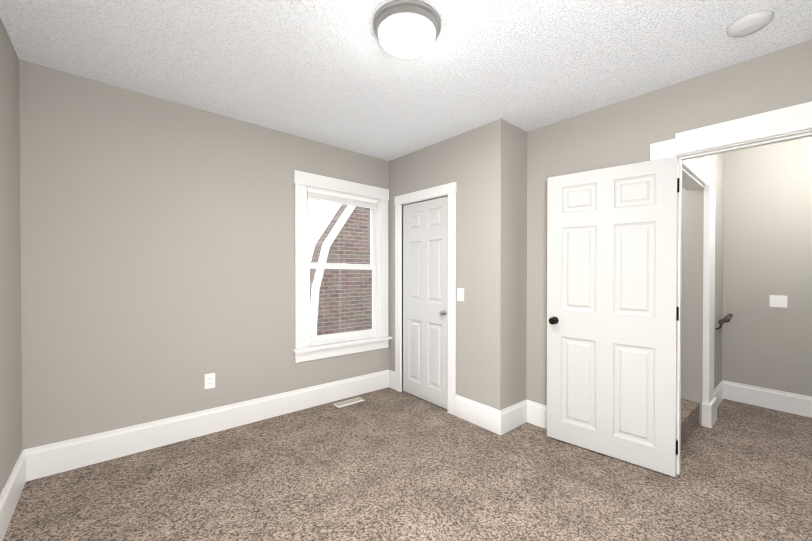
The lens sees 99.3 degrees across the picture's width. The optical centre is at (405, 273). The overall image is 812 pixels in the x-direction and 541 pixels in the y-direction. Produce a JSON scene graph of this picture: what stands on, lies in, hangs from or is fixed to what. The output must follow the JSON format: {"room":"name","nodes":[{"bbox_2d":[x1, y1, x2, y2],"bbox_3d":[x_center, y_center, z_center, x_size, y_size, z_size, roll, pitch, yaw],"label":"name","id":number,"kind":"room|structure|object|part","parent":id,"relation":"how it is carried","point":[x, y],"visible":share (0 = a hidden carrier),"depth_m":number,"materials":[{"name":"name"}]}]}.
{"room":"empty bedroom","nodes":[
{"label":"empty bedroom","id":0,"kind":"room"},
{"bbox_2d":[0,18,21,494],"bbox_3d":[-1.222,0.011,0.691,0.120,2.616,3.870,0,1,-40],"label":"wall","id":1,"kind":"structure","parent":0,"point":[10,362],"depth_m":1.88,"materials":[{"name":"grey paint"}]},
{"bbox_2d":[0,449,27,540],"bbox_3d":[-1.170,1.204,0.744,0.016,0.228,3.630,0,1,-40],"label":"baseboard","id":2,"kind":"structure","parent":1,"relation":"attached to","point":[11,492],"depth_m":1.85,"materials":[{"name":"white wood"}]},
{"bbox_2d":[19,60,388,449],"bbox_3d":[-0.321,0.001,3.925,5.450,2.641,0.120,0,1,-40],"label":"wall","id":3,"kind":"structure","parent":0,"point":[157,258],"depth_m":2.53,"materials":[{"name":"grey paint"}]},
{"bbox_2d":[205,373,214,388],"bbox_3d":[-1.576,0.861,2.775,0.075,0.119,0.010,0,1,-40],"label":"electrical outlet plate","id":4,"kind":"object","parent":3,"relation":"attached to","point":[210,380],"visible":1,"depth_m":2.77,"materials":[{"name":"white plastic"}]},
{"bbox_2d":[28,370,391,480],"bbox_3d":[-1.254,1.187,3.039,2.810,0.228,0.030,0,1,-40],"label":"baseboard","id":5,"kind":"structure","parent":3,"relation":"attached to","point":[33,463],"depth_m":2.65,"materials":[{"name":"white wood"}]},
{"bbox_2d":[292,170,391,362],"bbox_3d":[-0.656,-0.064,3.616,1.140,1.807,0.215,0,1,-40],"label":"window unit","id":6,"kind":"structure","parent":3,"relation":"in","point":[373,199],"depth_m":3.55,"materials":[{"name":"white wood"}]},
{"bbox_3d":[-0.684,-0.441,3.645,0.760,0.691,0.004,0,1,-40],"label":"sash glass","id":7,"kind":"part","parent":6,"relation":"part of","materials":[{"name":"clear glass"}]},
{"bbox_3d":[-0.684,-0.438,3.645,0.840,0.777,0.030,0,1,-40],"label":"sash","id":8,"kind":"part","parent":6,"relation":"part of","materials":[{"name":"white"}]},
{"bbox_3d":[-0.661,0.290,3.624,0.840,0.777,0.030,0,1,-40],"label":"sash","id":9,"kind":"part","parent":6,"relation":"part of","materials":[{"name":"white wood"}]},
{"bbox_3d":[-0.661,0.287,3.624,0.760,0.691,0.004,0,1,-40],"label":"sash glass","id":10,"kind":"part","parent":6,"relation":"part of","materials":[{"name":"clear glass"}]},
{"bbox_2d":[307,188,377,208],"bbox_3d":[-0.640,-0.773,3.592,0.830,0.104,0.030,0,1,-40],"label":"blind","id":11,"kind":"object","parent":6,"relation":"attached to","point":[320,194],"depth_m":3.56,"materials":[{"name":"white plastic"}]},
{"bbox_3d":[-0.677,-0.069,3.640,0.880,1.556,0.151,0,1,-40],"label":"frame","id":12,"kind":"part","parent":6,"relation":"part of","materials":[{"name":"white"}]},
{"bbox_2d":[0,0,811,160],"bbox_3d":[0.056,-1.318,1.771,3.480,0.174,3.870,0,1,-40],"label":"ceiling","id":13,"kind":"structure","parent":0,"point":[332,73],"depth_m":2.01,"materials":[{"name":"white paint"}]},
{"bbox_2d":[373,0,440,57],"bbox_3d":[0.005,-1.226,1.762,0.344,0.090,0.344,0,1,-40],"label":"flush ceiling light","id":14,"kind":"object","parent":13,"relation":"attached to","point":[407,28],"visible":1,"depth_m":1.68,"materials":[{"name":"white glass"}]},
{"bbox_2d":[727,10,772,36],"bbox_3d":[1.700,-1.227,1.710,0.164,0.038,0.164,0,1,-40],"label":"smoke detector","id":15,"kind":"object","parent":13,"relation":"attached to","point":[749,24],"visible":1,"depth_m":1.68,"materials":[{"name":"grey plastic"}]},
{"bbox_2d":[2,387,811,540],"bbox_3d":[0.896,1.369,2.509,5.690,0.198,3.870,0,1,-40],"label":"floor","id":16,"kind":"structure","parent":0,"point":[387,464],"depth_m":2.12,"materials":[{"name":"carpet"}]},
{"bbox_2d":[333,397,364,407],"bbox_3d":[-0.571,1.287,3.465,0.300,0.012,0.110,0,1,-40],"label":"air vent register","id":17,"kind":"object","parent":16,"relation":"on","point":[348,402],"visible":1,"depth_m":3.44,"materials":[{"name":"white metal"}]},
{"bbox_2d":[681,399,698,447],"bbox_3d":[1.411,0.463,3.678,1.028,1.744,2.490,0,1,-40],"label":"carpeted stairs","id":18,"kind":"structure","parent":16,"relation":"on","point":[689,417],"depth_m":2.87,"materials":[{"name":"brown carpet"}]},
{"bbox_2d":[389,119,508,409],"bbox_3d":[0.334,0.014,3.426,0.120,2.595,1.490,0,1,-40],"label":"wall","id":19,"kind":"structure","parent":0,"point":[473,164],"depth_m":3.01,"materials":[{"name":"grey paint"}]},
{"bbox_2d":[403,196,447,409],"bbox_3d":[0.179,0.274,3.518,0.093,2.037,0.686,0,1,-40],"label":"closet door","id":20,"kind":"structure","parent":19,"relation":"in","point":[425,300],"depth_m":3.50,"materials":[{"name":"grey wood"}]},
{"bbox_2d":[395,182,456,414],"bbox_3d":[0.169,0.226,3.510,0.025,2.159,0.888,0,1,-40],"label":"trim","id":21,"kind":"structure","parent":19,"relation":"attached to","point":[450,189],"depth_m":3.23,"materials":[{"name":"white wood"}]},
{"bbox_2d":[457,288,463,300],"bbox_3d":[0.493,0.188,3.136,0.017,0.119,0.075,0,1,-40],"label":"light switch","id":22,"kind":"object","parent":19,"relation":"attached to","point":[460,294],"visible":1,"depth_m":3.14,"materials":[{"name":"white plastic"}]},
{"bbox_2d":[455,394,503,434],"bbox_3d":[0.618,1.213,2.999,0.016,0.200,0.491,0,1,-40],"label":"baseboard","id":23,"kind":"structure","parent":19,"relation":"attached to","point":[489,418],"depth_m":2.96,"materials":[{"name":"white wood"}]},
{"bbox_2d":[509,123,526,405],"bbox_3d":[0.977,0.026,3.074,0.400,2.586,0.120,0,1,-40],"label":"wall","id":24,"kind":"structure","parent":0,"point":[517,250],"depth_m":2.98,"materials":[{"name":"grey paint"}]},
{"bbox_2d":[504,399,527,433],"bbox_3d":[0.922,1.218,2.947,0.360,0.200,0.016,0,1,-40],"label":"baseboard","id":25,"kind":"structure","parent":24,"relation":"attached to","point":[515,415],"depth_m":2.95,"materials":[{"name":"white wood"}]},
{"bbox_2d":[526,39,811,405],"bbox_3d":[1.817,0.043,2.306,0.120,2.601,2.140,0,1,-40],"label":"wall","id":26,"kind":"structure","parent":0,"point":[628,131],"depth_m":2.46,"materials":[{"name":"grey paint"}]},
{"bbox_2d":[528,400,546,428],"bbox_3d":[1.373,1.226,2.731,0.016,0.203,0.930,0,1,-40],"label":"baseboard","id":27,"kind":"structure","parent":26,"relation":"attached to","point":[537,412],"depth_m":2.99,"materials":[{"name":"white wood"}]},
{"bbox_2d":[547,156,679,476],"bbox_3d":[1.458,0.275,2.516,0.833,2.089,0.181,0,1,42],"label":"entry door","id":28,"kind":"structure","parent":26,"relation":"in","point":[612,313],"depth_m":2.47,"materials":[{"name":"white wood"}]},
{"bbox_2d":[650,101,811,476],"bbox_3d":[2.092,0.217,1.982,0.168,2.256,1.134,0,1,-40],"label":"door frame","id":29,"kind":"structure","parent":26,"relation":"attached to","point":[787,120],"depth_m":2.09,"materials":[{"name":"white wood"}]},
{"bbox_2d":[681,187,686,399],"bbox_3d":[1.816,-0.120,4.092,0.120,2.903,2.400,0,1,-40],"label":"wall","id":30,"kind":"structure","parent":0,"point":[683,306],"depth_m":3.15,"materials":[{"name":"grey paint"}]},
{"bbox_2d":[684,153,723,424],"bbox_3d":[2.593,-0.101,3.098,2.090,2.904,0.120,0,1,-40],"label":"wall","id":31,"kind":"structure","parent":0,"point":[712,166],"depth_m":3.12,"materials":[{"name":"grey paint"}]},
{"bbox_2d":[682,158,716,427],"bbox_3d":[2.313,0.217,2.820,1.300,2.255,0.185,0,1,-40],"label":"trim","id":32,"kind":"structure","parent":31,"relation":"attached to","point":[697,171],"depth_m":3.03,"materials":[{"name":"white wood"}]},
{"bbox_2d":[714,380,727,407],"bbox_3d":[3.070,1.245,3.427,0.910,0.205,0.016,0,1,-40],"label":"baseboard","id":33,"kind":"structure","parent":31,"relation":"attached to","point":[721,389],"depth_m":3.62,"materials":[{"name":"white wood"}]},
{"bbox_2d":[715,314,732,329],"bbox_3d":[3.087,0.463,3.378,0.601,0.110,0.105,0,1,-40],"label":"handrail","id":34,"kind":"object","parent":31,"relation":"attached to","point":[724,319],"visible":1,"depth_m":3.23,"materials":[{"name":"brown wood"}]},
{"bbox_2d":[722,136,811,396],"bbox_3d":[3.014,-0.104,4.306,0.120,2.916,3.870,0,1,-40],"label":"wall","id":35,"kind":"structure","parent":0,"point":[767,221],"depth_m":3.47,"materials":[{"name":"grey paint"}]},
{"bbox_2d":[724,381,811,417],"bbox_3d":[3.771,1.257,3.325,0.016,0.205,1.080,0,1,-40],"label":"baseboard","id":36,"kind":"structure","parent":35,"relation":"attached to","point":[793,403],"depth_m":3.46,"materials":[{"name":"white wood"}]},
{"bbox_2d":[770,295,786,307],"bbox_3d":[3.688,0.272,3.418,0.012,0.119,0.120,0,1,-40],"label":"light switch","id":37,"kind":"object","parent":35,"relation":"attached to","point":[778,300],"visible":1,"depth_m":3.42,"materials":[{"name":"white plastic"}]},
{"label":"outside","id":38,"kind":"structure","parent":0,"visible":0},
{"bbox_2d":[310,204,371,335],"bbox_3d":[1.524,0.743,9.200,8.900,7.174,0.300,0,1,-40],"label":"brick wall","id":39,"kind":"structure","parent":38,"point":[332,284],"depth_m":6.72,"materials":[{"name":"brown brick"}]},
{"bbox_2d":[310,205,354,335],"bbox_3d":[-0.764,0.713,7.010,2.576,7.075,0.060,0,1,-40],"label":"rake","id":40,"kind":"object","parent":39,"relation":"attached to","point":[318,280],"depth_m":6.30,"materials":[{"name":"white wood"}]}
]}

